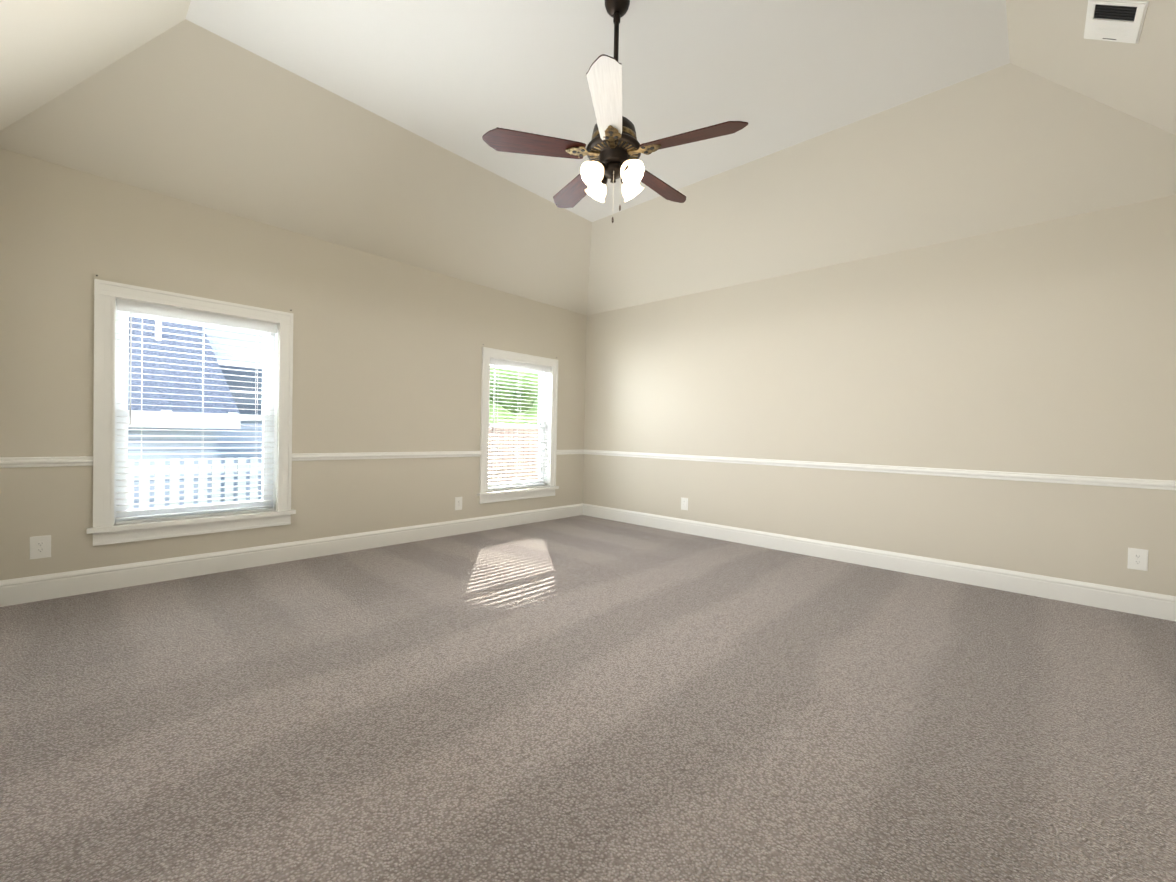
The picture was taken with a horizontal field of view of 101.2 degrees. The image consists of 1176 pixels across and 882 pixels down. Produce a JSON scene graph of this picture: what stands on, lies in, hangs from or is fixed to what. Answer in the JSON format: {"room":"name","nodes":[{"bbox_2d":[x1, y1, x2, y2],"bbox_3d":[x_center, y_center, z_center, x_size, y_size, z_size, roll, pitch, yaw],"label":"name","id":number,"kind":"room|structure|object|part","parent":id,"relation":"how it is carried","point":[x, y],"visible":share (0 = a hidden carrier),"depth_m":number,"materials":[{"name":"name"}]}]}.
{"room":"empty bedroom","nodes":[
{"label":"empty bedroom","id":0,"kind":"room"},
{"bbox_2d":[0,148,586,579],"bbox_3d":[-1.865,-0.364,4.793,0.160,2.740,5.507,2,1,43],"label":"wall","id":1,"kind":"structure","parent":0,"point":[386,354],"depth_m":4.03,"materials":[{"name":"beige paint"}]},
{"bbox_2d":[30,535,50,558],"bbox_3d":[-3.428,0.665,3.022,0.008,0.140,0.089,2,1,43],"label":"electrical outlet","id":2,"kind":"object","parent":1,"relation":"attached to","point":[40,546],"visible":1,"depth_m":3.02,"materials":[{"name":"white plastic"}]},
{"bbox_2d":[87,275,295,545],"bbox_3d":[-2.904,-0.201,3.637,0.208,1.784,1.208,2,1,43],"label":"window","id":3,"kind":"structure","parent":1,"relation":"in","point":[115,518],"depth_m":3.52,"materials":[{"name":"white paint"}]},
{"bbox_3d":[-2.957,-0.199,3.686,0.035,1.365,0.806,2,1,43],"label":"glass","id":4,"kind":"part","parent":3,"relation":"part of","materials":[{"name":"clear glass"}]},
{"bbox_2d":[0,503,583,606],"bbox_3d":[-1.828,0.929,4.754,0.016,0.158,5.130,2,1,43],"label":"baseboard","id":5,"kind":"structure","parent":1,"relation":"attached to","point":[15,591],"depth_m":3.76,"materials":[{"name":"white paint"}]},
{"bbox_2d":[455,497,461,509],"bbox_3d":[-1.397,0.675,5.216,0.008,0.140,0.089,2,1,43],"label":"electrical outlet","id":6,"kind":"object","parent":1,"relation":"attached to","point":[458,503],"visible":1,"depth_m":5.21,"materials":[{"name":"white plastic"}]},
{"bbox_2d":[477,344,558,503],"bbox_3d":[-0.847,-0.190,5.859,0.208,1.784,1.208,2,1,43],"label":"window","id":7,"kind":"structure","parent":1,"relation":"in","point":[544,483],"depth_m":5.87,"materials":[{"name":"white paint"}]},
{"bbox_3d":[-0.900,-0.188,5.908,0.035,1.365,0.806,2,1,43],"label":"glass","id":8,"kind":"part","parent":7,"relation":"part of","materials":[{"name":"clear glass"}]},
{"bbox_2d":[0,515,1175,881],"bbox_3d":[0.189,1.141,2.884,5.847,0.120,5.507,2,1,43],"label":"floor","id":9,"kind":"structure","parent":0,"point":[582,699],"depth_m":1.87,"materials":[{"name":"carpet"}]},
{"bbox_2d":[0,0,1175,314],"bbox_3d":[0.260,-2.115,2.834,5.847,0.914,5.507,2,1,43],"label":"ceiling","id":10,"kind":"structure","parent":0,"point":[872,128],"depth_m":3.32,"materials":[{"name":"white paint"}]},
{"bbox_2d":[482,0,747,222],"bbox_3d":[0.192,-1.808,2.708,1.351,1.246,1.289,2,1,43],"label":"ceiling fan","id":11,"kind":"object","parent":10,"relation":"hanging from","point":[614,149],"visible":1,"depth_m":2.58,"materials":[{"name":"brown wood"}]},
{"bbox_3d":[-0.287,-1.583,2.579,0.545,0.006,0.153,1,-11,-11],"label":"blade","id":12,"kind":"part","parent":11,"relation":"part of","materials":[{"name":"brown wood"}]},
{"bbox_3d":[-0.071,-1.586,3.046,0.153,0.006,0.545,14,-6,-29],"label":"blade","id":13,"kind":"part","parent":11,"relation":"part of","materials":[{"name":"brown wood"}]},
{"label":"blade","id":14,"kind":"part","parent":11,"relation":"part of","materials":[{"name":"wood"}]},
{"bbox_3d":[0.440,-1.574,2.984,0.153,0.006,0.545,18,12,41],"label":"blade","id":15,"kind":"part","parent":11,"relation":"part of","materials":[{"name":"brown wood"}]},
{"bbox_3d":[0.539,-1.564,2.480,0.545,0.006,0.153,2,13,25],"label":"blade","id":16,"kind":"part","parent":11,"relation":"part of","materials":[{"name":"brown wood"}]},
{"bbox_2d":[1084,0,1148,43],"bbox_3d":[2.623,-2.094,2.407,0.198,0.136,0.310,2,1,43],"label":"ceiling vent","id":17,"kind":"object","parent":10,"relation":"in","point":[1116,20],"visible":1,"depth_m":2.39,"materials":[{"name":"white plastic"}]},
{"bbox_2d":[583,195,1175,595],"bbox_3d":[2.037,-0.279,4.824,5.847,2.740,0.160,2,1,43],"label":"wall","id":18,"kind":"structure","parent":0,"point":[1047,347],"depth_m":3.98,"materials":[{"name":"beige paint"}]},
{"bbox_2d":[681,497,687,509],"bbox_3d":[1.111,0.725,5.562,0.089,0.140,0.008,2,1,43],"label":"electrical outlet","id":19,"kind":"object","parent":18,"relation":"attached to","point":[684,503],"visible":1,"depth_m":5.56,"materials":[{"name":"white plastic"}]},
{"bbox_2d":[584,504,1175,620],"bbox_3d":[1.949,1.011,4.780,5.527,0.158,0.016,2,1,43],"label":"baseboard","id":20,"kind":"structure","parent":18,"relation":"attached to","point":[1161,606],"depth_m":3.96,"materials":[{"name":"white paint"}]},
{"bbox_2d":[1127,548,1147,570],"bbox_3d":[3.654,0.786,3.207,0.089,0.140,0.008,2,1,43],"label":"electrical outlet","id":21,"kind":"object","parent":18,"relation":"attached to","point":[1137,559],"visible":1,"depth_m":3.21,"materials":[{"name":"white plastic"}]},
{"label":"outside","id":22,"kind":"structure","parent":0,"visible":0},
{"bbox_3d":[-16.790,1.220,21.880,44.820,0.200,70.000,2,1,43],"label":"lawn","id":23,"kind":"structure","parent":22,"visible":0},
{"bbox_2d":[128,457,261,508],"bbox_3d":[-6.203,0.857,3.837,0.160,1.540,8.000,2,1,43],"label":"fence","id":24,"kind":"object","parent":23,"relation":"on","point":[183,468],"depth_m":5.51,"materials":[{"name":"white wood"}]},
{"bbox_2d":[128,316,262,508],"bbox_3d":[-9.183,-2.434,9.406,10.530,7.820,14.800,2,1,43],"label":"house","id":25,"kind":"structure","parent":23,"relation":"on","point":[186,385],"depth_m":6.95,"materials":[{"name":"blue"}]},
{"bbox_2d":[488,427,538,482],"bbox_3d":[-0.034,0.655,12.929,0.070,1.935,12.424,2,1,43],"label":"fence","id":26,"kind":"object","parent":23,"relation":"on","point":[513,439],"depth_m":11.04,"materials":[{"name":"white wood"}]},
{"bbox_2d":[489,367,538,428],"bbox_3d":[-2.325,-1.851,17.762,10.016,6.697,11.994,2,1,43],"label":"foliage","id":27,"kind":"object","parent":23,"relation":"on","point":[518,403],"depth_m":12.28,"materials":[{"name":"green plant"}]},
{"bbox_3d":[-1.596,-0.298,0.900,5.847,2.740,0.160,2,1,43],"label":"wall","id":28,"kind":"structure","parent":0,"visible":0},
{"bbox_2d":[0,456,92,467],"bbox_3d":[-3.404,0.131,3.016,0.022,0.063,0.434,2,1,43],"label":"trim","id":29,"kind":"structure","parent":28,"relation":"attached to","point":[11,462],"depth_m":3.02,"materials":[{"name":"white paint"}]},
{"bbox_2d":[292,451,480,460],"bbox_3d":[-1.836,0.139,4.710,0.022,0.063,1.876,2,1,43],"label":"trim","id":30,"kind":"structure","parent":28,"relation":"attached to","point":[436,454],"depth_m":4.56,"materials":[{"name":"white paint"}]},
{"bbox_2d":[557,449,583,454],"bbox_3d":[-0.241,0.147,6.433,0.022,0.063,0.516,2,1,43],"label":"trim","id":31,"kind":"structure","parent":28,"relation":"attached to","point":[559,452],"depth_m":6.43,"materials":[{"name":"white paint"}]},
{"bbox_2d":[584,449,1175,489],"bbox_3d":[1.963,0.221,4.765,5.527,0.063,0.022,2,1,43],"label":"trim","id":32,"kind":"structure","parent":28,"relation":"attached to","point":[1000,475],"depth_m":3.96,"materials":[{"name":"white paint"}]}
]}

